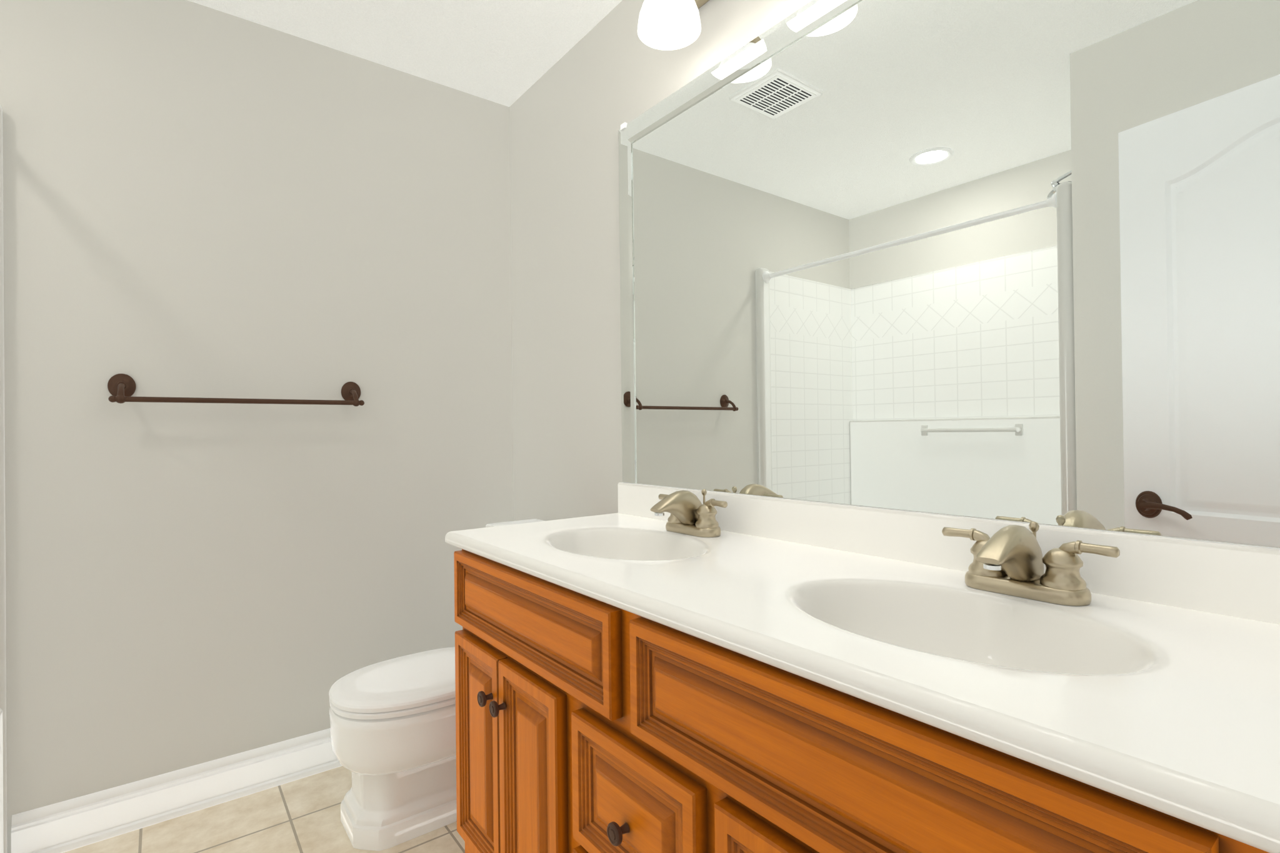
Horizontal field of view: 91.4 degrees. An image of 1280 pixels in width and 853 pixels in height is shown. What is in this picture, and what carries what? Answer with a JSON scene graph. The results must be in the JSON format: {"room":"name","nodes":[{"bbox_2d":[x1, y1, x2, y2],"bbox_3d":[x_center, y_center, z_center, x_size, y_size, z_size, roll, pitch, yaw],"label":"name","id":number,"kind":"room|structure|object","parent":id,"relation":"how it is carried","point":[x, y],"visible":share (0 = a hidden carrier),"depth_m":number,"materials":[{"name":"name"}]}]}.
{"room":"bathroom","nodes":[
{"label":"bathroom","id":0,"kind":"room"},
{"bbox_2d":[0,0,513,852],"bbox_3d":[-1.533,-0.070,1.826,2.470,2.440,0.120,0,0,-37],"label":"wall","id":1,"kind":"structure","parent":0,"point":[199,200],"depth_m":1.94,"materials":[{"name":"paint"}]},
{"bbox_2d":[11,728,342,852],"bbox_3d":[-0.331,1.068,1.106,1.453,0.127,2.460,0,0,-37],"label":"baseboard","id":2,"kind":"structure","parent":1,"relation":"attached to","point":[64,826],"depth_m":1.83,"materials":[{"name":"white wood"}]},
{"bbox_2d":[107,373,364,406],"bbox_3d":[-1.216,-0.109,1.941,0.673,0.089,0.084,0,0,-37],"label":"towel rail","id":3,"kind":"object","parent":1,"relation":"attached to","point":[121,387],"visible":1,"depth_m":1.84,"materials":[{"name":"brown metal"}]},
{"bbox_2d":[63,766,464,852],"bbox_3d":[-0.357,1.177,0.404,2.590,0.100,3.780,0,0,-37],"label":"floor","id":4,"kind":"structure","parent":0,"point":[302,815],"depth_m":1.77,"materials":[{"name":"tile"}]},
{"bbox_2d":[0,105,7,852],"bbox_3d":[-1.564,0.145,0.775,0.893,1.997,1.499,0,0,-37],"label":"shower","id":5,"kind":"object","parent":4,"relation":"on","point":[3,749],"visible":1,"depth_m":1.61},
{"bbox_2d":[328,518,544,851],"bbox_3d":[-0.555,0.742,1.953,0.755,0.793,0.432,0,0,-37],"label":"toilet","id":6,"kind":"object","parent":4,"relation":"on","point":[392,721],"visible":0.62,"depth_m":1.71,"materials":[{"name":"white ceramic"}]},
{"bbox_2d":[453,549,1269,852],"bbox_3d":[0.199,0.706,1.127,0.575,0.838,1.520,0,0,-37],"label":"vanity","id":7,"kind":"object","parent":4,"relation":"on","point":[584,724],"visible":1,"depth_m":0.87,"materials":[{"name":"brown wood"}]},
{"bbox_2d":[445,482,1279,852],"bbox_3d":[0.203,0.278,1.133,0.559,0.228,1.566,0,0,-37],"label":"countertop","id":8,"kind":"structure","parent":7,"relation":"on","point":[1160,692],"depth_m":0.83,"materials":[{"name":"white stone"}]},
{"bbox_2d":[650,489,727,537],"bbox_3d":[0.121,0.207,1.526,0.180,0.106,0.180,-1,0,6],"label":"faucet","id":9,"kind":"object","parent":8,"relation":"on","point":[688,516],"visible":1,"depth_m":1.48,"materials":[{"name":"silver metal"}]},
{"bbox_2d":[941,521,1119,606],"bbox_3d":[0.571,0.198,0.939,0.180,0.106,0.180,-1,0,6],"label":"faucet","id":10,"kind":"object","parent":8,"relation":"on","point":[1010,562],"visible":1,"depth_m":0.90,"materials":[{"name":"silver metal"}]},
{"bbox_2d":[187,0,622,106],"bbox_3d":[-0.387,-1.362,0.418,2.590,0.100,3.780,0,0,-37],"label":"ceiling","id":11,"kind":"structure","parent":0,"point":[494,50],"depth_m":2.05,"materials":[{"name":"paint"}]},
{"bbox_2d":[509,0,1279,548],"bbox_3d":[0.608,-0.100,1.163,0.120,2.440,3.780,0,0,-37],"label":"wall","id":12,"kind":"structure","parent":0,"point":[564,195],"depth_m":2.12,"materials":[{"name":"grey paint"}]},
{"bbox_2d":[637,0,709,49],"bbox_3d":[0.330,-1.093,1.241,0.212,0.235,0.980,0,0,-37],"label":"sconce","id":13,"kind":"object","parent":12,"relation":"attached to","point":[662,24],"visible":1,"depth_m":1.58,"materials":[{"name":"white glass"}]},
{"bbox_2d":[618,0,1279,547],"bbox_3d":[0.407,-0.384,1.310,0.014,1.090,1.533,0,0,-37],"label":"mirror","id":14,"kind":"object","parent":12,"relation":"attached to","point":[1009,260],"visible":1,"depth_m":1.09,"materials":[{"name":"clear glass"}]}
]}

